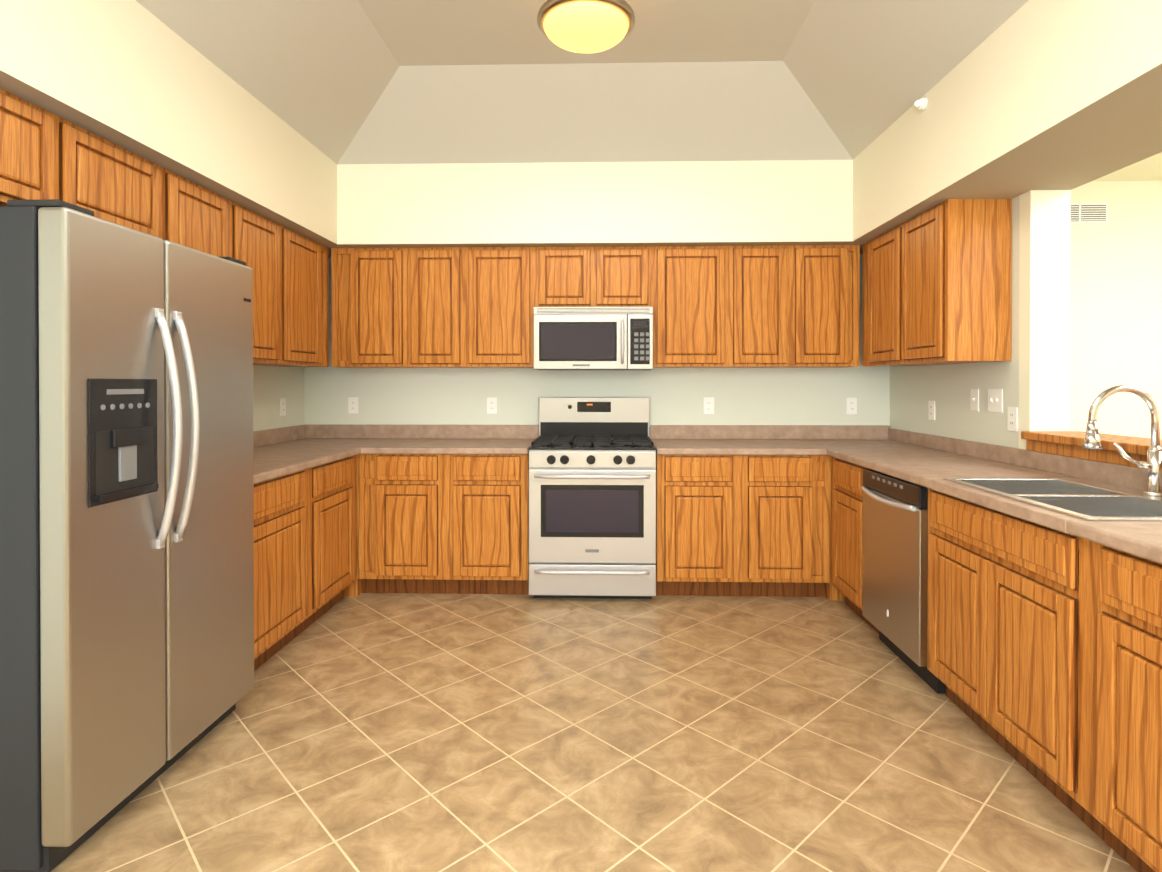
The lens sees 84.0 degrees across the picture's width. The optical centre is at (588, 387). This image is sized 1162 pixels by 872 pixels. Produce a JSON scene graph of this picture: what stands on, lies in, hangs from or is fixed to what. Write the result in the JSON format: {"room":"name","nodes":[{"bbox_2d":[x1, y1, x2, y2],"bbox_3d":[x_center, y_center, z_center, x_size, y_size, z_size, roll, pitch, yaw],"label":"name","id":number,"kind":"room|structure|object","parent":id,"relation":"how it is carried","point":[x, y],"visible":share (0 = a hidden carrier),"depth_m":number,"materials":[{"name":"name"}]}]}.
{"room":"kitchen","nodes":[
{"label":"kitchen","id":0,"kind":"room"},
{"bbox_2d":[0,0,336,243],"bbox_3d":[-1.984,-1.151,1.109,0.590,0.510,6.050,0,0,2],"label":"soffit","id":1,"kind":"structure","parent":0,"point":[135,70],"depth_m":2.51,"materials":[{"name":"beige paint"}]},
{"bbox_2d":[253,365,303,430],"bbox_3d":[-2.184,0.198,1.328,0.180,2.190,6.460,0,0,2],"label":"wall","id":2,"kind":"structure","parent":0,"point":[272,385],"depth_m":4.17,"materials":[{"name":"white paint"}]},
{"bbox_2d":[0,88,75,205],"bbox_3d":[-1.912,-0.730,1.895,0.324,0.339,0.540,0,0,2],"label":"upper cabinet","id":3,"kind":"object","parent":2,"relation":"attached to","point":[45,155],"depth_m":2.04,"materials":[{"name":"brown wood"}]},
{"bbox_2d":[76,125,171,241],"bbox_3d":[-1.900,-0.733,2.375,0.324,0.339,0.540,0,0,2],"label":"upper cabinet","id":4,"kind":"object","parent":2,"relation":"attached to","point":[122,187],"depth_m":2.41,"materials":[{"name":"brown wood"}]},
{"bbox_2d":[172,172,243,261],"bbox_3d":[-1.885,-0.516,2.906,0.324,0.779,0.520,0,0,2],"label":"upper cabinet","id":5,"kind":"object","parent":2,"relation":"attached to","point":[204,220],"depth_m":2.91,"materials":[{"name":"brown wood"}]},
{"bbox_2d":[244,207,291,366],"bbox_3d":[-1.873,-0.519,3.366,0.324,0.779,0.560,0,0,2],"label":"upper cabinet","id":6,"kind":"object","parent":2,"relation":"attached to","point":[267,243],"depth_m":3.47,"materials":[{"name":"brown wood"}]},
{"bbox_2d":[280,398,285,415],"bbox_3d":[-2.011,0.128,4.244,0.008,0.115,0.072,0,0,2],"label":"electrical outlet plate","id":7,"kind":"object","parent":2,"relation":"attached to","point":[282,400],"depth_m":4.24,"materials":[{"name":"white plastic"}]},
{"bbox_2d":[292,231,328,366],"bbox_3d":[-1.859,-0.523,3.901,0.324,0.779,0.672,0,0,2],"label":"upper cabinet","id":8,"kind":"object","parent":2,"relation":"attached to","point":[310,346],"depth_m":3.92,"materials":[{"name":"brown wood"}]},
{"bbox_2d":[0,64,1161,256],"bbox_3d":[0.035,-0.896,1.262,4.260,0.001,6.460,0,0,2],"label":"ceiling","id":9,"kind":"structure","parent":0,"point":[1117,129],"depth_m":2.54,"materials":[{"name":"beige paint"}]},
{"bbox_2d":[51,593,1136,871],"bbox_3d":[2.175,1.344,1.219,8.900,0.100,6.820,0,0,2],"label":"floor","id":10,"kind":"structure","parent":0,"point":[429,733],"depth_m":2.23,"materials":[{"name":"tile"}]},
{"bbox_2d":[0,199,253,871],"bbox_3d":[-1.660,0.397,2.135,0.779,1.782,0.896,0,0,2],"label":"refrigerator","id":11,"kind":"object","parent":10,"relation":"on","point":[126,539],"visible":1,"depth_m":1.83,"materials":[{"name":"grey metal"}]},
{"bbox_2d":[254,466,321,670],"bbox_3d":[-1.731,0.846,2.978,0.628,0.872,0.715,0,0,2],"label":"base cabinet","id":12,"kind":"object","parent":10,"relation":"on","point":[304,548],"depth_m":3.03,"materials":[{"name":"brown wood"}]},
{"bbox_2d":[318,455,355,614],"bbox_3d":[-1.715,0.842,3.582,0.628,0.872,0.673,0,0,2],"label":"base cabinet","id":13,"kind":"object","parent":10,"relation":"on","point":[336,479],"depth_m":3.61,"materials":[{"name":"brown wood"}]},
{"bbox_2d":[253,424,376,483],"bbox_3d":[-1.702,0.334,3.579,0.660,0.136,1.933,0,0,2],"label":"countertop","id":14,"kind":"structure","parent":13,"relation":"on","point":[277,452],"depth_m":3.89,"materials":[{"name":"laminate"}]},
{"bbox_2d":[344,583,351,595],"bbox_3d":[-1.688,0.838,4.242,0.652,0.872,0.607,0,0,2],"label":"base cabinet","id":15,"kind":"object","parent":10,"relation":"on","point":[348,590],"depth_m":3.94,"materials":[{"name":"brown wood"}]},
{"bbox_2d":[352,453,528,595],"bbox_3d":[-0.884,0.838,4.210,1.047,0.872,0.628,0,0,2],"label":"base cabinet","id":16,"kind":"object","parent":10,"relation":"on","point":[442,523],"depth_m":3.90,"materials":[{"name":"brown wood"}]},
{"bbox_2d":[365,425,538,453],"bbox_3d":[-0.856,0.330,4.198,0.997,0.136,0.648,0,0,2],"label":"countertop","id":17,"kind":"structure","parent":16,"relation":"on","point":[383,439],"depth_m":4.44,"materials":[{"name":"laminate"}]},
{"bbox_2d":[529,397,655,598],"bbox_3d":[0.026,0.672,4.127,0.756,1.205,0.739,0,0,2],"label":"range","id":18,"kind":"object","parent":10,"relation":"on","point":[592,497],"visible":1,"depth_m":3.83,"materials":[{"name":"silver metal"}]},
{"bbox_2d":[656,453,835,600],"bbox_3d":[0.934,0.839,4.162,1.036,0.872,0.628,0,0,2],"label":"base cabinet","id":19,"kind":"object","parent":10,"relation":"on","point":[743,525],"depth_m":3.86,"materials":[{"name":"brown wood"}]},
{"bbox_2d":[650,425,820,454],"bbox_3d":[0.908,0.331,4.151,0.991,0.136,0.648,0,0,2],"label":"countertop","id":20,"kind":"structure","parent":19,"relation":"on","point":[667,439],"depth_m":4.44,"materials":[{"name":"laminate"}]},
{"bbox_2d":[813,425,1161,563],"bbox_3d":[1.700,0.339,2.910,0.656,0.136,3.088,0,0,2],"label":"countertop","id":21,"kind":"structure","parent":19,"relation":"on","point":[928,461],"depth_m":2.80,"materials":[{"name":"laminate"}]},
{"bbox_2d":[943,478,1161,575],"bbox_3d":[1.691,0.458,2.197,0.560,0.185,0.780,0,0,2],"label":"sink","id":22,"kind":"object","parent":21,"relation":"in","point":[1087,499],"visible":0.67,"depth_m":2.19,"materials":[{"name":"silver metal"}]},
{"bbox_2d":[1082,385,1161,496],"bbox_3d":[1.819,0.177,2.211,0.269,0.374,0.104,0,0,2],"label":"faucet","id":23,"kind":"object","parent":21,"relation":"on","point":[1152,465],"visible":1,"depth_m":2.18,"materials":[{"name":"silver metal"}]},
{"bbox_2d":[836,588,843,600],"bbox_3d":[1.734,0.839,4.151,0.653,0.872,0.607,0,0,2],"label":"base cabinet","id":24,"kind":"object","parent":10,"relation":"on","point":[839,596],"depth_m":3.87,"materials":[{"name":"brown wood"}]},
{"bbox_2d":[832,457,878,633],"bbox_3d":[1.728,0.842,3.560,0.629,0.872,0.534,0,0,2],"label":"base cabinet","id":25,"kind":"object","parent":10,"relation":"on","point":[847,532],"visible":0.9,"depth_m":3.53,"materials":[{"name":"brown wood"}]},
{"bbox_2d":[861,468,944,693],"bbox_3d":[1.683,0.848,2.990,0.674,0.868,0.600,0,0,2],"label":"dishwasher","id":26,"kind":"object","parent":10,"relation":"on","point":[895,543],"visible":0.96,"depth_m":2.90,"materials":[{"name":"grey metal"}]},
{"bbox_2d":[927,524,1082,817],"bbox_3d":[1.693,0.937,2.232,0.628,0.700,0.905,0,0,2],"label":"base cabinet","id":27,"kind":"object","parent":10,"relation":"on","point":[1044,662],"depth_m":2.10,"materials":[{"name":"brown wood"}]},
{"bbox_2d":[1063,532,1161,871],"bbox_3d":[1.677,0.855,1.612,0.628,0.872,0.425,0,0,2],"label":"base cabinet","id":28,"kind":"object","parent":10,"relation":"on","point":[1120,745],"depth_m":1.66,"materials":[{"name":"brown wood"}]},
{"bbox_2d":[337,160,852,243],"bbox_3d":[0.028,-1.172,4.376,4.440,0.510,0.590,0,0,2],"label":"soffit","id":29,"kind":"structure","parent":0,"point":[658,201],"depth_m":4.08,"materials":[{"name":"beige paint"}]},
{"bbox_2d":[136,0,1161,180],"bbox_3d":[2.175,-2.271,1.196,8.900,1.770,6.820,0,0,2],"label":"ceiling","id":30,"kind":"structure","parent":0,"point":[408,81],"depth_m":3.42,"materials":[{"name":"beige paint"}]},
{"bbox_2d":[537,0,634,52],"bbox_3d":[-0.013,-1.620,2.819,0.424,0.232,0.424,0,0,2],"label":"ceiling light fixture","id":31,"kind":"object","parent":30,"relation":"attached to","point":[585,26],"visible":1,"depth_m":2.73,"materials":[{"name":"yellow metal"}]},
{"bbox_2d":[304,180,1161,438],"bbox_3d":[2.263,-0.528,4.526,8.900,3.600,0.180,0,0,2],"label":"wall","id":32,"kind":"structure","parent":0,"point":[676,396],"depth_m":4.46,"materials":[{"name":"white paint"}]},
{"bbox_2d":[348,397,357,413],"bbox_3d":[-1.658,0.126,4.540,0.072,0.115,0.008,0,0,2],"label":"electrical outlet plate","id":33,"kind":"object","parent":32,"relation":"attached to","point":[352,401],"depth_m":4.54,"materials":[{"name":"white plastic"}]},
{"bbox_2d":[331,247,414,367],"bbox_3d":[-1.416,-0.526,4.368,0.538,0.779,0.324,0,0,2],"label":"upper cabinet","id":34,"kind":"object","parent":32,"relation":"attached to","point":[373,289],"depth_m":4.21,"materials":[{"name":"brown wood"}]},
{"bbox_2d":[415,247,470,367],"bbox_3d":[-0.998,-0.526,4.357,0.460,0.779,0.324,0,0,2],"label":"upper cabinet","id":35,"kind":"object","parent":32,"relation":"attached to","point":[442,274],"depth_m":4.20,"materials":[{"name":"brown wood"}]},
{"bbox_2d":[487,397,496,413],"bbox_3d":[-0.678,0.126,4.514,0.072,0.115,0.008,0,0,2],"label":"electrical outlet plate","id":36,"kind":"object","parent":32,"relation":"attached to","point":[491,401],"depth_m":4.51,"materials":[{"name":"white plastic"}]},
{"bbox_2d":[471,247,542,367],"bbox_3d":[-0.579,-0.526,4.346,0.537,0.779,0.324,0,0,2],"label":"upper cabinet","id":37,"kind":"object","parent":32,"relation":"attached to","point":[507,282],"depth_m":4.19,"materials":[{"name":"brown wood"}]},
{"bbox_2d":[543,246,598,306],"bbox_3d":[-0.144,-0.716,4.333,0.413,0.399,0.324,0,0,2],"label":"upper cabinet","id":38,"kind":"object","parent":32,"relation":"attached to","point":[570,274],"depth_m":4.17,"materials":[{"name":"brown wood"}]},
{"bbox_2d":[599,246,654,308],"bbox_3d":[0.209,-0.716,4.323,0.413,0.399,0.324,0,0,2],"label":"upper cabinet","id":39,"kind":"object","parent":32,"relation":"attached to","point":[626,273],"depth_m":4.16,"materials":[{"name":"brown wood"}]},
{"bbox_2d":[534,307,652,369],"bbox_3d":[0.030,-0.315,4.265,0.756,0.394,0.450,0,0,2],"label":"microwave","id":40,"kind":"object","parent":39,"relation":"attached to","point":[593,338],"visible":1,"depth_m":4.08,"materials":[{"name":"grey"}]},
{"bbox_2d":[653,246,738,367],"bbox_3d":[0.661,-0.525,4.313,0.572,0.779,0.324,0,0,2],"label":"upper cabinet","id":41,"kind":"object","parent":32,"relation":"attached to","point":[696,311],"depth_m":4.15,"materials":[{"name":"brown wood"}]},
{"bbox_2d":[704,397,713,413],"bbox_3d":[0.831,0.126,4.474,0.072,0.115,0.008,0,0,2],"label":"electrical outlet plate","id":42,"kind":"object","parent":32,"relation":"attached to","point":[708,401],"depth_m":4.47,"materials":[{"name":"white plastic"}]},
{"bbox_2d":[739,245,802,367],"bbox_3d":[1.104,-0.525,4.301,0.475,0.779,0.324,0,0,2],"label":"upper cabinet","id":43,"kind":"object","parent":32,"relation":"attached to","point":[782,306],"depth_m":4.14,"materials":[{"name":"brown wood"}]},
{"bbox_2d":[799,245,859,367],"bbox_3d":[1.501,-0.525,4.290,0.478,0.779,0.324,0,0,2],"label":"upper cabinet","id":44,"kind":"object","parent":32,"relation":"attached to","point":[829,311],"depth_m":4.13,"materials":[{"name":"brown wood"}]},
{"bbox_2d":[846,398,856,413],"bbox_3d":[1.811,0.127,4.448,0.072,0.115,0.008,0,0,2],"label":"electrical outlet plate","id":45,"kind":"object","parent":32,"relation":"attached to","point":[851,405],"depth_m":4.45,"materials":[{"name":"white plastic"}]},
{"bbox_2d":[1070,203,1107,223],"bbox_3d":[3.340,-1.187,4.396,0.380,0.140,0.012,0,0,2],"label":"air vent","id":46,"kind":"object","parent":32,"relation":"in","point":[1089,213],"visible":0.73,"depth_m":4.39,"materials":[{"name":"white plastic"}]},
{"bbox_2d":[890,195,1019,447],"bbox_3d":[2.142,0.182,3.748,0.180,2.190,1.390,0,0,2],"label":"wall","id":47,"kind":"structure","parent":0,"point":[946,388],"depth_m":3.53,"materials":[{"name":"white paint"}]},
{"bbox_2d":[928,401,934,419],"bbox_3d":[2.050,0.136,3.865,0.008,0.115,0.072,0,0,2],"label":"electrical outlet plate","id":48,"kind":"object","parent":47,"relation":"attached to","point":[931,404],"depth_m":3.86,"materials":[{"name":"white plastic"}]},
{"bbox_2d":[863,199,1011,365],"bbox_3d":[1.883,-0.521,3.622,0.324,0.779,1.032,0,0,2],"label":"upper cabinet","id":49,"kind":"object","parent":47,"relation":"attached to","point":[937,284],"visible":1,"depth_m":3.14,"materials":[{"name":"brown wood"}]},
{"bbox_2d":[970,389,978,410],"bbox_3d":[2.035,0.064,3.416,0.015,0.115,0.072,0,0,2],"label":"switch plate","id":50,"kind":"object","parent":47,"relation":"attached to","point":[974,393],"depth_m":3.41,"materials":[{"name":"white plastic"}]},
{"bbox_2d":[988,389,1002,412],"bbox_3d":[2.030,0.066,3.235,0.015,0.115,0.118,0,0,2],"label":"switch plate","id":51,"kind":"object","parent":47,"relation":"attached to","point":[995,400],"depth_m":3.23,"materials":[{"name":"white plastic"}]},
{"bbox_2d":[1007,407,1017,431],"bbox_3d":[2.030,0.151,3.096,0.008,0.115,0.072,0,0,2],"label":"electrical outlet plate","id":52,"kind":"object","parent":47,"relation":"attached to","point":[1012,411],"depth_m":3.09,"materials":[{"name":"white plastic"}]},
{"bbox_2d":[1019,190,1070,449],"bbox_3d":[2.123,0.187,3.014,0.180,2.190,0.080,0,0,2],"label":"wall","id":53,"kind":"structure","parent":47,"relation":"attached to","point":[1044,310],"depth_m":2.97,"materials":[{"name":"beige paint"}]},
{"bbox_2d":[853,0,1161,240],"bbox_3d":[1.864,-1.150,1.006,0.590,0.510,6.050,0,0,2],"label":"soffit","id":54,"kind":"structure","parent":0,"point":[1027,70],"depth_m":2.48,"materials":[{"name":"beige paint"}]},
{"bbox_2d":[914,97,927,110],"bbox_3d":[1.594,-1.374,3.122,0.062,0.064,0.075,0,0,2],"label":"sensor","id":55,"kind":"object","parent":54,"relation":"attached to","point":[921,104],"visible":1,"depth_m":3.10,"materials":[{"name":"white plastic"}]},
{"bbox_3d":[2.099,0.765,2.133,0.180,1.045,1.690,0,0,2],"label":"wall","id":56,"kind":"structure","parent":0,"visible":0},
{"bbox_2d":[1021,431,1161,467],"bbox_3d":[2.099,0.249,2.117,0.270,0.087,1.705,0,0,2],"label":"trim","id":57,"kind":"structure","parent":56,"relation":"on","point":[1067,443],"depth_m":2.62,"materials":[{"name":"brown wood"}]}
]}

